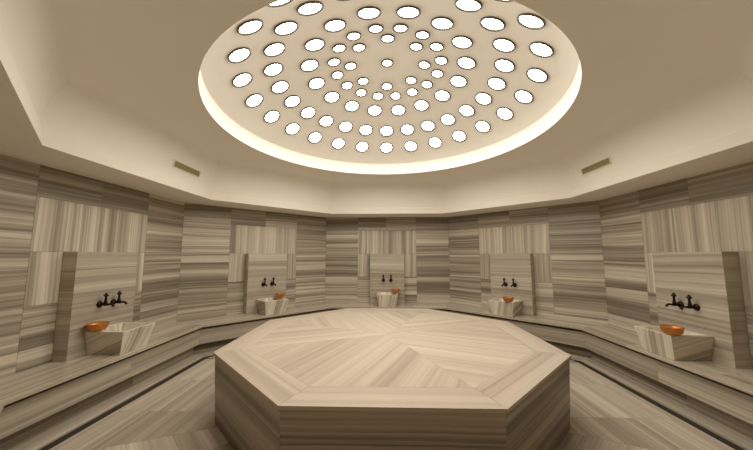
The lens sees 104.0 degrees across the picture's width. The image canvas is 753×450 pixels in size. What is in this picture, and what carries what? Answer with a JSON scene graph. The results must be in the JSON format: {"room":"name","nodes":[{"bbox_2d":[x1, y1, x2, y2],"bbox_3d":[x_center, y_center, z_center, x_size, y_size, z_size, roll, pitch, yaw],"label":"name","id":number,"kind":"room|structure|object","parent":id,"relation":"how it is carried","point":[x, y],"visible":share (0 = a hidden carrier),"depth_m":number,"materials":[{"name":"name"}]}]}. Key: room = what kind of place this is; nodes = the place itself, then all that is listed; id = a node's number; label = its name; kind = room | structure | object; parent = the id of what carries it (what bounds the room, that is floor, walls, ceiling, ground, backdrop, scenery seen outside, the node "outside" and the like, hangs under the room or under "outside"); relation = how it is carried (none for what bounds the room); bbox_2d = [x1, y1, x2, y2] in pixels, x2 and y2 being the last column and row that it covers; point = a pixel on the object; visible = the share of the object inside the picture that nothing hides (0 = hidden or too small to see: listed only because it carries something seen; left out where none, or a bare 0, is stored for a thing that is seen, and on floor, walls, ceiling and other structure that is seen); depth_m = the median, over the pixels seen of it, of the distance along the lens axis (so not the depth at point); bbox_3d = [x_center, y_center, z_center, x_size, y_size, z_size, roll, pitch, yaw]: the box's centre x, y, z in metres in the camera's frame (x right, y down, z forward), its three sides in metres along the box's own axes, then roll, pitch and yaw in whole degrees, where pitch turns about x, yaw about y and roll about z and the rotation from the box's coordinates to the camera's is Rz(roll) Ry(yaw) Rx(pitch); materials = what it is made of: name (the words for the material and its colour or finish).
{"room":"spa","nodes":[
{"label":"spa","id":0,"kind":"room"},
{"bbox_2d":[0,154,184,377],"bbox_3d":[-3.268,0.581,3.346,0.156,2.492,2.892,0,-6,2],"label":"wall","id":1,"kind":"structure","parent":0,"point":[46,213],"depth_m":2.95,"materials":[{"name":"stone"}]},
{"bbox_2d":[177,203,325,321],"bbox_3d":[-2.202,0.828,5.718,2.892,2.492,0.156,6,-8,-43],"label":"wall","id":2,"kind":"structure","parent":0,"point":[216,240],"depth_m":5.30,"materials":[{"name":"stone"}]},
{"bbox_2d":[0,0,752,217],"bbox_3d":[0.144,-1.256,3.442,6.970,1.482,6.970,0,-6,2],"label":"ceiling","id":3,"kind":"structure","parent":0,"point":[115,92],"depth_m":2.93,"materials":[{"name":"paint"}]},
{"bbox_2d":[172,159,200,177],"bbox_3d":[-2.579,-0.762,4.015,0.030,0.104,0.540,0,-6,2],"label":"ceiling vent","id":4,"kind":"object","parent":3,"relation":"in","point":[177,164],"visible":1,"depth_m":3.99,"materials":[{"name":"metal"}]},
{"bbox_2d":[227,47,250,62],"bbox_3d":[-1.295,-1.605,2.773,0.204,0.137,0.229,3,-6,-24],"label":"ceiling light","id":5,"kind":"object","parent":3,"relation":"attached to","point":[238,55],"visible":1,"depth_m":2.76,"materials":[{"name":"glass"}]},
{"bbox_2d":[232,72,252,87],"bbox_3d":[-1.446,-1.564,3.167,0.204,0.137,0.229,1,-6,-9],"label":"ceiling light","id":6,"kind":"object","parent":3,"relation":"attached to","point":[243,79],"visible":1,"depth_m":3.16,"materials":[{"name":"glass"}]},
{"bbox_2d":[237,19,263,35],"bbox_3d":[-1.045,-1.640,2.432,0.229,0.137,0.204,-5,-8,41],"label":"ceiling light","id":7,"kind":"object","parent":3,"relation":"attached to","point":[251,26],"visible":1,"depth_m":2.42,"materials":[{"name":"glass"}]},
{"bbox_2d":[245,93,263,107],"bbox_3d":[-1.490,-1.520,3.586,0.204,0.137,0.229,-1,-6,6],"label":"ceiling light","id":8,"kind":"object","parent":3,"relation":"attached to","point":[254,100],"visible":1,"depth_m":3.58,"materials":[{"name":"glass"}]},
{"bbox_2d":[264,110,279,122],"bbox_3d":[-1.424,-1.477,4.001,0.204,0.137,0.229,-1,-6,12],"label":"ceiling light","id":9,"kind":"object","parent":3,"relation":"attached to","point":[271,116],"visible":1,"depth_m":3.99,"materials":[{"name":"glass"}]},
{"bbox_2d":[263,62,283,76],"bbox_3d":[-1.143,-1.723,3.256,0.214,0.116,0.229,2,-6,-18],"label":"ceiling light","id":10,"kind":"object","parent":3,"relation":"attached to","point":[272,69],"visible":1,"depth_m":3.25,"materials":[{"name":"glass"}]},
{"bbox_2d":[263,42,285,56],"bbox_3d":[-1.021,-1.756,2.939,0.214,0.116,0.229,3,-6,-23],"label":"ceiling light","id":11,"kind":"object","parent":3,"relation":"attached to","point":[274,49],"visible":1,"depth_m":2.93,"materials":[{"name":"glass"}]},
{"bbox_2d":[271,80,288,93],"bbox_3d":[-1.179,-1.688,3.595,0.214,0.116,0.229,0,-6,-4],"label":"ceiling light","id":12,"kind":"object","parent":3,"relation":"attached to","point":[281,86],"visible":1,"depth_m":3.58,"materials":[{"name":"glass"}]},
{"bbox_2d":[267,0,292,7],"bbox_3d":[-0.717,-1.667,2.167,0.229,0.137,0.204,-4,-7,36],"label":"ceiling light","id":13,"kind":"object","parent":3,"relation":"attached to","point":[280,3],"visible":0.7,"depth_m":2.23,"materials":[{"name":"glass"}]},
{"bbox_2d":[274,20,298,35],"bbox_3d":[-0.820,-1.785,2.663,0.229,0.116,0.214,-5,-8,41],"label":"ceiling light","id":14,"kind":"object","parent":3,"relation":"attached to","point":[285,28],"visible":1,"depth_m":2.65,"materials":[{"name":"glass"}]},
{"bbox_2d":[284,95,300,107],"bbox_3d":[-1.125,-1.653,3.931,0.214,0.116,0.229,-2,-6,22],"label":"ceiling light","id":15,"kind":"object","parent":3,"relation":"attached to","point":[292,101],"visible":1,"depth_m":3.92,"materials":[{"name":"glass"}]},
{"bbox_2d":[285,122,299,134],"bbox_3d":[-1.251,-1.437,4.386,0.204,0.137,0.229,-4,-7,36],"label":"ceiling light","id":16,"kind":"object","parent":3,"relation":"attached to","point":[293,128],"visible":1,"depth_m":4.38,"materials":[{"name":"glass"}]},
{"bbox_2d":[300,106,315,118],"bbox_3d":[-0.985,-1.621,4.242,0.214,0.116,0.229,-3,-7,26],"label":"ceiling light","id":17,"kind":"object","parent":3,"relation":"attached to","point":[309,112],"visible":1,"depth_m":4.24,"materials":[{"name":"glass"}]},
{"bbox_2d":[300,59,318,71],"bbox_3d":[-0.777,-1.857,3.418,0.217,0.086,0.223,2,-6,-15],"label":"ceiling light","id":18,"kind":"object","parent":3,"relation":"attached to","point":[309,65],"visible":1,"depth_m":3.41,"materials":[{"name":"glass"}]},
{"bbox_2d":[296,1,323,15],"bbox_3d":[-0.554,-1.807,2.449,0.229,0.116,0.214,-3,-7,26],"label":"ceiling light","id":19,"kind":"object","parent":3,"relation":"attached to","point":[309,8],"visible":1,"depth_m":2.44,"materials":[{"name":"glass"}]},
{"bbox_2d":[304,38,324,51],"bbox_3d":[-0.648,-1.892,3.084,0.217,0.086,0.223,5,-7,-38],"label":"ceiling light","id":20,"kind":"object","parent":3,"relation":"attached to","point":[314,44],"visible":1,"depth_m":3.08,"materials":[{"name":"glass"}]},
{"bbox_2d":[308,132,321,142],"bbox_3d":[-0.985,-1.403,4.713,0.204,0.137,0.229,-5,-8,41],"label":"ceiling light","id":21,"kind":"object","parent":3,"relation":"attached to","point":[314,137],"visible":1,"depth_m":4.71,"materials":[{"name":"glass"}]},
{"bbox_2d":[308,77,324,89],"bbox_3d":[-0.769,-1.820,3.776,0.217,0.086,0.223,-1,-6,7],"label":"ceiling light","id":22,"kind":"object","parent":3,"relation":"attached to","point":[316,83],"visible":1,"depth_m":3.77,"materials":[{"name":"glass"}]},
{"bbox_2d":[319,115,333,126],"bbox_3d":[-0.770,-1.593,4.506,0.214,0.116,0.229,-5,-8,41],"label":"ceiling light","id":23,"kind":"object","parent":3,"relation":"attached to","point":[326,120],"visible":1,"depth_m":4.50,"materials":[{"name":"glass"}]},
{"bbox_2d":[324,91,339,102],"bbox_3d":[-0.623,-1.786,4.103,0.217,0.086,0.223,-3,-7,30],"label":"ceiling light","id":24,"kind":"object","parent":3,"relation":"attached to","point":[332,96],"visible":1,"depth_m":4.10,"materials":[{"name":"glass"}]},
{"bbox_2d":[327,57,340,66],"bbox_3d":[-0.501,-1.925,3.472,0.159,0.054,0.159,2,-6,-16],"label":"ceiling light","id":25,"kind":"object","parent":3,"relation":"attached to","point":[332,62],"visible":1,"depth_m":3.46,"materials":[{"name":"glass"}]},
{"bbox_2d":[323,18,346,32],"bbox_3d":[-0.399,-1.919,2.825,0.223,0.086,0.217,-3,-7,30],"label":"ceiling light","id":26,"kind":"object","parent":3,"relation":"attached to","point":[333,25],"visible":1,"depth_m":2.82,"materials":[{"name":"glass"}]},
{"bbox_2d":[331,70,343,79],"bbox_3d":[-0.495,-1.899,3.721,0.159,0.054,0.159,-1,-6,7],"label":"ceiling light","id":27,"kind":"object","parent":3,"relation":"attached to","point":[336,75],"visible":1,"depth_m":3.72,"materials":[{"name":"glass"}]},
{"bbox_2d":[332,138,344,148],"bbox_3d":[-0.642,-1.377,4.961,0.229,0.137,0.204,3,-6,-24],"label":"ceiling light","id":28,"kind":"object","parent":3,"relation":"attached to","point":[338,143],"visible":1,"depth_m":4.96,"materials":[{"name":"glass"}]},
{"bbox_2d":[332,43,346,52],"bbox_3d":[-0.410,-1.949,3.240,0.159,0.054,0.159,5,-8,-38],"label":"ceiling light","id":29,"kind":"object","parent":3,"relation":"attached to","point":[337,48],"visible":1,"depth_m":3.23,"materials":[{"name":"glass"}]},
{"bbox_2d":[339,121,352,132],"bbox_3d":[-0.493,-1.573,4.706,0.229,0.116,0.214,3,-6,-23],"label":"ceiling light","id":30,"kind":"object","parent":3,"relation":"attached to","point":[345,126],"visible":1,"depth_m":4.70,"materials":[{"name":"glass"}]},
{"bbox_2d":[341,81,352,89],"bbox_3d":[-0.394,-1.875,3.950,0.159,0.054,0.159,-3,-7,29],"label":"ceiling light","id":31,"kind":"object","parent":3,"relation":"attached to","point":[347,85],"visible":1,"depth_m":3.94,"materials":[{"name":"glass"}]},
{"bbox_2d":[344,61,356,70],"bbox_3d":[-0.317,-1.947,3.598,0.155,0.044,0.155,2,-6,-16],"label":"ceiling light","id":32,"kind":"object","parent":3,"relation":"attached to","point":[349,66],"visible":1,"depth_m":3.59,"materials":[{"name":"glass"}]},
{"bbox_2d":[345,100,359,111],"bbox_3d":[-0.363,-1.760,4.350,0.223,0.086,0.217,5,-7,-38],"label":"ceiling light","id":33,"kind":"object","parent":3,"relation":"attached to","point":[352,105],"visible":1,"depth_m":4.34,"materials":[{"name":"glass"}]},
{"bbox_2d":[346,31,360,40],"bbox_3d":[-0.237,-1.968,3.060,0.159,0.054,0.159,-3,-7,29],"label":"ceiling light","id":34,"kind":"object","parent":3,"relation":"attached to","point":[353,35],"visible":1,"depth_m":3.05,"materials":[{"name":"glass"}]},
{"bbox_2d":[352,43,365,52],"bbox_3d":[-0.194,-1.980,3.279,0.155,0.044,0.155,-3,-7,29],"label":"ceiling light","id":35,"kind":"object","parent":3,"relation":"attached to","point":[358,47],"visible":1,"depth_m":3.27,"materials":[{"name":"glass"}]},
{"bbox_2d":[356,141,368,151],"bbox_3d":[-0.246,-1.362,5.112,0.229,0.137,0.204,1,-6,-9],"label":"ceiling light","id":36,"kind":"object","parent":3,"relation":"attached to","point":[362,146],"visible":1,"depth_m":5.10,"materials":[{"name":"glass"}]},
{"bbox_2d":[359,124,372,135],"bbox_3d":[-0.174,-1.560,4.827,0.229,0.116,0.214,2,-6,-18],"label":"ceiling light","id":37,"kind":"object","parent":3,"relation":"attached to","point":[365,130],"visible":1,"depth_m":4.82,"materials":[{"name":"glass"}]},
{"bbox_2d":[357,6,380,19],"bbox_3d":[-0.070,-1.934,2.680,0.223,0.086,0.217,-1,-6,7],"label":"ceiling light","id":38,"kind":"object","parent":3,"relation":"attached to","point":[367,12],"visible":1,"depth_m":2.67,"materials":[{"name":"glass"}]},
{"bbox_2d":[367,105,381,115],"bbox_3d":[-0.027,-1.747,4.479,0.223,0.086,0.217,2,-6,-15],"label":"ceiling light","id":39,"kind":"object","parent":3,"relation":"attached to","point":[373,110],"visible":1,"depth_m":4.47,"materials":[{"name":"glass"}]},
{"bbox_2d":[368,24,383,33],"bbox_3d":[-0.008,-1.978,2.959,0.159,0.054,0.159,-1,-6,7],"label":"ceiling light","id":40,"kind":"object","parent":3,"relation":"attached to","point":[373,28],"visible":1,"depth_m":2.95,"materials":[{"name":"glass"}]},
{"bbox_2d":[380,142,392,152],"bbox_3d":[0.175,-1.357,5.155,0.229,0.137,0.204,-1,-6,6],"label":"ceiling light","id":41,"kind":"object","parent":3,"relation":"attached to","point":[386,147],"visible":1,"depth_m":5.15,"materials":[{"name":"glass"}]},
{"bbox_2d":[380,125,393,136],"bbox_3d":[0.167,-1.556,4.863,0.229,0.116,0.214,0,-6,-4],"label":"ceiling light","id":42,"kind":"object","parent":3,"relation":"attached to","point":[386,130],"visible":1,"depth_m":4.86,"materials":[{"name":"glass"}]},
{"bbox_2d":[380,34,394,42],"bbox_3d":[0.120,-1.994,3.140,0.155,0.044,0.155,2,-6,-16],"label":"ceiling light","id":43,"kind":"object","parent":3,"relation":"attached to","point":[386,38],"visible":1,"depth_m":3.13,"materials":[{"name":"glass"}]},
{"bbox_2d":[391,104,405,115],"bbox_3d":[0.333,-1.748,4.471,0.223,0.086,0.217,-1,-6,7],"label":"ceiling light","id":44,"kind":"object","parent":3,"relation":"attached to","point":[398,110],"visible":1,"depth_m":4.46,"materials":[{"name":"glass"}]},
{"bbox_2d":[393,23,408,32],"bbox_3d":[0.243,-1.979,2.954,0.159,0.054,0.159,2,-6,-16],"label":"ceiling light","id":45,"kind":"object","parent":3,"relation":"attached to","point":[400,27],"visible":1,"depth_m":2.95,"materials":[{"name":"glass"}]},
{"bbox_2d":[400,124,413,134],"bbox_3d":[0.505,-1.562,4.809,0.229,0.116,0.214,-2,-6,22],"label":"ceiling light","id":46,"kind":"object","parent":3,"relation":"attached to","point":[406,129],"visible":1,"depth_m":4.80,"materials":[{"name":"glass"}]},
{"bbox_2d":[396,5,420,18],"bbox_3d":[0.290,-1.935,2.671,0.223,0.086,0.217,2,-6,-15],"label":"ceiling light","id":47,"kind":"object","parent":3,"relation":"attached to","point":[407,11],"visible":1,"depth_m":2.66,"materials":[{"name":"glass"}]},
{"bbox_2d":[404,141,416,151],"bbox_3d":[0.592,-1.364,5.090,0.229,0.137,0.204,-1,-6,12],"label":"ceiling light","id":48,"kind":"object","parent":3,"relation":"attached to","point":[410,146],"visible":1,"depth_m":5.08,"materials":[{"name":"glass"}]},
{"bbox_2d":[409,42,422,51],"bbox_3d":[0.441,-1.982,3.263,0.155,0.044,0.155,-3,-7,29],"label":"ceiling light","id":49,"kind":"object","parent":3,"relation":"attached to","point":[414,46],"visible":1,"depth_m":3.25,"materials":[{"name":"glass"}]},
{"bbox_2d":[414,99,428,110],"bbox_3d":[0.662,-1.763,4.326,0.223,0.086,0.217,-3,-7,30],"label":"ceiling light","id":50,"kind":"object","parent":3,"relation":"attached to","point":[420,105],"visible":1,"depth_m":4.32,"materials":[{"name":"glass"}]},
{"bbox_2d":[415,30,429,39],"bbox_3d":[0.476,-1.970,3.044,0.159,0.054,0.159,5,-8,-38],"label":"ceiling light","id":51,"kind":"object","parent":3,"relation":"attached to","point":[420,34],"visible":1,"depth_m":3.03,"materials":[{"name":"glass"}]},
{"bbox_2d":[418,60,430,69],"bbox_3d":[0.580,-1.949,3.575,0.155,0.044,0.155,2,-6,-16],"label":"ceiling light","id":52,"kind":"object","parent":3,"relation":"attached to","point":[423,64],"visible":1,"depth_m":3.57,"materials":[{"name":"glass"}]},
{"bbox_2d":[421,80,432,88],"bbox_3d":[0.673,-1.878,3.926,0.159,0.054,0.159,5,-8,-38],"label":"ceiling light","id":53,"kind":"object","parent":3,"relation":"attached to","point":[426,84],"visible":1,"depth_m":3.92,"materials":[{"name":"glass"}]},
{"bbox_2d":[421,120,434,131],"bbox_3d":[0.817,-1.576,4.671,0.229,0.116,0.214,-3,-7,26],"label":"ceiling light","id":54,"kind":"object","parent":3,"relation":"attached to","point":[427,125],"visible":1,"depth_m":4.66,"materials":[{"name":"glass"}]},
{"bbox_2d":[428,137,441,147],"bbox_3d":[0.980,-1.382,4.918,0.229,0.137,0.204,-4,-7,36],"label":"ceiling light","id":55,"kind":"object","parent":3,"relation":"attached to","point":[434,142],"visible":1,"depth_m":4.91,"materials":[{"name":"glass"}]},
{"bbox_2d":[429,42,443,51],"bbox_3d":[0.657,-1.952,3.216,0.159,0.054,0.159,-3,-7,29],"label":"ceiling light","id":56,"kind":"object","parent":3,"relation":"attached to","point":[434,46],"visible":1,"depth_m":3.21,"materials":[{"name":"glass"}]},
{"bbox_2d":[431,69,443,77],"bbox_3d":[0.764,-1.902,3.693,0.159,0.054,0.159,2,-6,-16],"label":"ceiling light","id":57,"kind":"object","parent":3,"relation":"attached to","point":[436,73],"visible":1,"depth_m":3.68,"materials":[{"name":"glass"}]},
{"bbox_2d":[434,56,447,65],"bbox_3d":[0.758,-1.928,3.444,0.159,0.054,0.159,-1,-6,7],"label":"ceiling light","id":58,"kind":"object","parent":3,"relation":"attached to","point":[439,60],"visible":1,"depth_m":3.44,"materials":[{"name":"glass"}]},
{"bbox_2d":[430,16,453,30],"bbox_3d":[0.626,-1.921,2.800,0.223,0.086,0.217,5,-7,-38],"label":"ceiling light","id":59,"kind":"object","parent":3,"relation":"attached to","point":[441,23],"visible":1,"depth_m":2.79,"materials":[{"name":"glass"}]},
{"bbox_2d":[434,90,449,101],"bbox_3d":[0.911,-1.790,4.067,0.217,0.086,0.223,5,-7,-38],"label":"ceiling light","id":60,"kind":"object","parent":3,"relation":"attached to","point":[440,95],"visible":1,"depth_m":4.06,"materials":[{"name":"glass"}]},
{"bbox_2d":[440,114,455,125],"bbox_3d":[1.083,-1.599,4.457,0.229,0.116,0.214,-5,-8,41],"label":"ceiling light","id":61,"kind":"object","parent":3,"relation":"attached to","point":[446,119],"visible":1,"depth_m":4.45,"materials":[{"name":"glass"}]},
{"bbox_2d":[450,75,466,87],"bbox_3d":[1.040,-1.824,3.733,0.217,0.086,0.223,2,-6,-15],"label":"ceiling light","id":62,"kind":"object","parent":3,"relation":"attached to","point":[458,81],"visible":1,"depth_m":3.73,"materials":[{"name":"glass"}]},
{"bbox_2d":[452,130,465,141],"bbox_3d":[1.308,-1.409,4.653,0.229,0.137,0.204,-5,-8,41],"label":"ceiling light","id":63,"kind":"object","parent":3,"relation":"attached to","point":[458,135],"visible":1,"depth_m":4.65,"materials":[{"name":"glass"}]},
{"bbox_2d":[451,35,472,48],"bbox_3d":[0.886,-1.896,3.047,0.217,0.086,0.223,-3,-7,30],"label":"ceiling light","id":64,"kind":"object","parent":3,"relation":"attached to","point":[460,41],"visible":1,"depth_m":3.04,"materials":[{"name":"glass"}]},
{"bbox_2d":[456,56,475,69],"bbox_3d":[1.032,-1.862,3.375,0.217,0.086,0.223,-1,-6,7],"label":"ceiling light","id":65,"kind":"object","parent":3,"relation":"attached to","point":[464,62],"visible":1,"depth_m":3.36,"materials":[{"name":"glass"}]},
{"bbox_2d":[459,104,474,116],"bbox_3d":[1.284,-1.627,4.181,0.214,0.116,0.229,3,-6,-23],"label":"ceiling light","id":66,"kind":"object","parent":3,"relation":"attached to","point":[466,110],"visible":1,"depth_m":4.17,"materials":[{"name":"glass"}]},
{"bbox_2d":[454,0,482,12],"bbox_3d":[0.755,-1.810,2.414,0.229,0.116,0.214,3,-6,-23],"label":"ceiling light","id":67,"kind":"object","parent":3,"relation":"attached to","point":[470,6],"visible":1,"depth_m":2.42,"materials":[{"name":"glass"}]},
{"bbox_2d":[475,120,490,132],"bbox_3d":[1.558,-1.445,4.312,0.204,0.137,0.229,3,-6,-24],"label":"ceiling light","id":68,"kind":"object","parent":3,"relation":"attached to","point":[482,126],"visible":1,"depth_m":4.30,"materials":[{"name":"glass"}]},
{"bbox_2d":[475,92,491,104],"bbox_3d":[1.406,-1.660,3.863,0.214,0.116,0.229,2,-6,-18],"label":"ceiling light","id":69,"kind":"object","parent":3,"relation":"attached to","point":[482,98],"visible":1,"depth_m":3.85,"materials":[{"name":"glass"}]},
{"bbox_2d":[479,16,505,31],"bbox_3d":[1.033,-1.790,2.614,0.214,0.116,0.229,-5,-8,41],"label":"ceiling light","id":70,"kind":"object","parent":3,"relation":"attached to","point":[490,23],"visible":1,"depth_m":2.60,"materials":[{"name":"glass"}]},
{"bbox_2d":[487,77,505,90],"bbox_3d":[1.441,-1.695,3.525,0.214,0.116,0.229,0,-6,-4],"label":"ceiling light","id":71,"kind":"object","parent":3,"relation":"attached to","point":[495,83],"visible":1,"depth_m":3.52,"materials":[{"name":"glass"}]},
{"bbox_2d":[492,38,515,52],"bbox_3d":[1.248,-1.762,2.878,0.214,0.116,0.229,-3,-7,26],"label":"ceiling light","id":72,"kind":"object","parent":3,"relation":"attached to","point":[505,45],"visible":1,"depth_m":2.87,"materials":[{"name":"glass"}]},
{"bbox_2d":[494,58,514,72],"bbox_3d":[1.387,-1.730,3.188,0.214,0.116,0.229,-2,-6,22],"label":"ceiling light","id":73,"kind":"object","parent":3,"relation":"attached to","point":[503,65],"visible":1,"depth_m":3.18,"materials":[{"name":"glass"}]},
{"bbox_2d":[496,107,512,119],"bbox_3d":[1.709,-1.486,3.918,0.204,0.137,0.229,1,-6,-9],"label":"ceiling light","id":74,"kind":"object","parent":3,"relation":"attached to","point":[504,113],"visible":1,"depth_m":3.91,"materials":[{"name":"glass"}]},
{"bbox_2d":[514,89,533,103],"bbox_3d":[1.753,-1.529,3.499,0.204,0.137,0.229,-1,-6,6],"label":"ceiling light","id":75,"kind":"object","parent":3,"relation":"attached to","point":[522,96],"visible":1,"depth_m":3.49,"materials":[{"name":"glass"}]},
{"bbox_2d":[517,13,545,29],"bbox_3d":[1.248,-1.646,2.372,0.204,0.137,0.229,-5,-8,41],"label":"ceiling light","id":76,"kind":"object","parent":3,"relation":"attached to","point":[532,21],"visible":1,"depth_m":2.36,"materials":[{"name":"glass"}]},
{"bbox_2d":[526,67,547,82],"bbox_3d":[1.687,-1.572,3.084,0.204,0.137,0.229,-1,-6,12],"label":"ceiling light","id":77,"kind":"object","parent":3,"relation":"attached to","point":[537,75],"visible":1,"depth_m":3.08,"materials":[{"name":"glass"}]},
{"bbox_2d":[529,41,553,57],"bbox_3d":[1.514,-1.612,2.699,0.204,0.137,0.229,-4,-7,36],"label":"ceiling light","id":78,"kind":"object","parent":3,"relation":"attached to","point":[537,48],"visible":1,"depth_m":2.69,"materials":[{"name":"glass"}]},
{"bbox_2d":[580,156,611,175],"bbox_3d":[2.898,-0.774,3.897,0.030,0.104,0.540,0,-6,2],"label":"ceiling vent","id":79,"kind":"object","parent":3,"relation":"in","point":[606,161],"visible":1,"depth_m":3.87,"materials":[{"name":"metal"}]},
{"bbox_2d":[9,350,752,449],"bbox_3d":[0.144,1.846,3.120,7.270,0.070,7.270,0,-6,2],"label":"floor","id":80,"kind":"structure","parent":0,"point":[173,408],"depth_m":2.66,"materials":[{"name":"stone"}]},
{"bbox_2d":[0,322,202,449],"bbox_3d":[-2.908,1.600,3.231,0.563,0.438,2.760,0,-6,2],"label":"stone bench","id":81,"kind":"object","parent":80,"relation":"on","point":[37,399],"visible":0.85,"depth_m":2.72,"materials":[{"name":"stone"}]},
{"bbox_2d":[52,252,137,361],"bbox_3d":[-3.114,0.846,3.315,0.148,1.076,0.739,0,-6,2],"label":"backsplash panel","id":82,"kind":"object","parent":81,"relation":"on","point":[86,277],"visible":0.86,"depth_m":3.11,"materials":[{"name":"stone"}]},
{"bbox_2d":[96,292,113,307],"bbox_3d":[-2.958,0.825,3.230,0.169,0.166,0.072,0,-6,2],"label":"tap","id":83,"kind":"object","parent":82,"relation":"attached to","point":[99,304],"visible":1,"depth_m":3.22,"materials":[{"name":"brown metal"}]},
{"bbox_2d":[110,291,127,304],"bbox_3d":[-2.954,0.841,3.393,0.169,0.166,0.072,0,-6,2],"label":"tap","id":84,"kind":"object","parent":82,"relation":"attached to","point":[113,301],"visible":0.99,"depth_m":3.38,"materials":[{"name":"brown metal"}]},
{"bbox_2d":[85,322,154,354],"bbox_3d":[-2.832,1.258,3.264,0.414,0.248,0.438,0,-6,2],"label":"basin","id":85,"kind":"object","parent":81,"relation":"on","point":[121,338],"visible":0.95,"depth_m":3.08,"materials":[{"name":"stone"}]},
{"bbox_2d":[86,321,109,331],"bbox_3d":[-2.939,1.074,3.099,0.190,0.082,0.190,0,-6,2],"label":"copper bowl","id":86,"kind":"object","parent":85,"relation":"on","point":[100,325],"visible":1,"depth_m":3.06,"materials":[{"name":"orange metal"}]},
{"bbox_2d":[178,303,330,353],"bbox_3d":[-1.954,1.820,5.352,2.760,0.438,0.563,6,-8,-43],"label":"stone bench","id":87,"kind":"object","parent":80,"relation":"on","point":[217,332],"visible":0.62,"depth_m":4.77,"materials":[{"name":"stone"}]},
{"bbox_2d":[243,253,286,313],"bbox_3d":[-2.096,1.081,5.580,0.739,1.076,0.148,6,-8,-43],"label":"backsplash panel","id":88,"kind":"object","parent":87,"relation":"on","point":[258,266],"visible":0.88,"depth_m":5.46,"materials":[{"name":"stone"}]},
{"bbox_2d":[256,297,288,315],"bbox_3d":[-1.899,1.473,5.337,0.438,0.248,0.414,6,-8,-43],"label":"basin","id":89,"kind":"object","parent":87,"relation":"on","point":[274,305],"visible":0.96,"depth_m":5.22,"materials":[{"name":"stone"}]},
{"bbox_2d":[326,303,449,310],"bbox_3d":[0.228,1.906,6.182,2.760,0.438,0.563,0,-6,2],"label":"stone bench","id":90,"kind":"object","parent":80,"relation":"on","point":[334,306],"visible":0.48,"depth_m":6.11,"materials":[{"name":"stone"}]},
{"bbox_2d":[370,254,403,303],"bbox_3d":[0.234,1.173,6.465,0.739,1.076,0.148,0,-6,2],"label":"backsplash panel","id":91,"kind":"object","parent":90,"relation":"on","point":[380,264],"visible":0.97,"depth_m":6.40,"materials":[{"name":"stone"}]},
{"bbox_2d":[377,292,397,306],"bbox_3d":[0.226,1.557,6.142,0.438,0.248,0.414,0,-6,2],"label":"basin","id":92,"kind":"object","parent":90,"relation":"on","point":[385,299],"visible":0.95,"depth_m":5.96,"materials":[{"name":"stone"}]},
{"bbox_2d":[213,308,570,449],"bbox_3d":[0.132,1.513,3.227,3.169,0.612,3.169,0,-6,2],"label":"stone platform","id":93,"kind":"object","parent":80,"relation":"on","point":[348,378],"visible":1,"depth_m":2.11,"materials":[{"name":"stone"}]},
{"bbox_2d":[445,303,607,357],"bbox_3d":[2.361,1.808,5.234,0.563,0.438,2.760,6,-8,-43],"label":"stone bench","id":94,"kind":"object","parent":80,"relation":"on","point":[567,335],"visible":0.58,"depth_m":4.62,"materials":[{"name":"stone"}]},
{"bbox_2d":[488,298,522,316],"bbox_3d":[2.299,1.461,5.225,0.414,0.248,0.438,6,-8,-43],"label":"basin","id":95,"kind":"object","parent":94,"relation":"on","point":[498,306],"visible":0.98,"depth_m":5.10,"materials":[{"name":"stone"}]},
{"bbox_2d":[490,253,535,315],"bbox_3d":[2.511,1.068,5.453,0.148,1.076,0.739,6,-8,-43],"label":"backsplash panel","id":96,"kind":"object","parent":94,"relation":"on","point":[518,266],"visible":0.91,"depth_m":5.34,"materials":[{"name":"stone"}]},
{"bbox_2d":[581,324,752,437],"bbox_3d":[3.195,1.583,3.063,0.563,0.438,2.760,0,-6,2],"label":"stone bench","id":97,"kind":"object","parent":80,"relation":"on","point":[723,393],"visible":0.9,"depth_m":2.87,"materials":[{"name":"stone"}]},
{"bbox_2d":[634,326,713,360],"bbox_3d":[3.120,1.241,3.101,0.414,0.248,0.438,0,-6,2],"label":"basin","id":98,"kind":"object","parent":97,"relation":"on","point":[691,345],"visible":0.9,"depth_m":2.92,"materials":[{"name":"stone"}]},
{"bbox_2d":[659,324,684,335],"bbox_3d":[2.968,1.059,2.951,0.190,0.082,0.190,0,-6,2],"label":"copper bowl","id":99,"kind":"object","parent":98,"relation":"on","point":[674,330],"visible":1,"depth_m":2.91,"materials":[{"name":"orange metal"}]},
{"bbox_2d":[652,251,751,368],"bbox_3d":[3.402,0.828,3.136,0.148,1.076,0.739,0,-6,2],"label":"backsplash panel","id":100,"kind":"object","parent":97,"relation":"on","point":[712,280],"visible":0.88,"depth_m":2.92,"materials":[{"name":"stone"}]},
{"bbox_2d":[665,292,683,307],"bbox_3d":[3.246,0.824,3.223,0.169,0.166,0.072,0,-6,2],"label":"tap","id":101,"kind":"object","parent":100,"relation":"attached to","point":[679,304],"visible":0.98,"depth_m":3.21,"materials":[{"name":"brown metal"}]},
{"bbox_2d":[680,294,699,310],"bbox_3d":[3.241,0.807,3.060,0.169,0.166,0.072,0,-6,2],"label":"tap","id":102,"kind":"object","parent":100,"relation":"attached to","point":[696,307],"visible":1,"depth_m":3.05,"materials":[{"name":"brown metal"}]},
{"bbox_2d":[325,217,449,302],"bbox_3d":[0.238,0.924,6.646,2.892,2.492,0.156,0,-6,2],"label":"wall","id":103,"kind":"structure","parent":0,"point":[423,242],"depth_m":6.60,"materials":[{"name":"stone"}]},
{"bbox_2d":[448,201,608,323],"bbox_3d":[2.623,0.814,5.586,0.156,2.492,2.892,6,-8,-43],"label":"wall","id":104,"kind":"structure","parent":0,"point":[564,241],"depth_m":5.14,"materials":[{"name":"stone"}]},
{"bbox_2d":[599,161,752,368],"bbox_3d":[3.555,0.562,3.159,0.156,2.492,2.892,0,-6,2],"label":"wall","id":105,"kind":"structure","parent":0,"point":[711,211],"depth_m":3.52,"materials":[{"name":"stone"}]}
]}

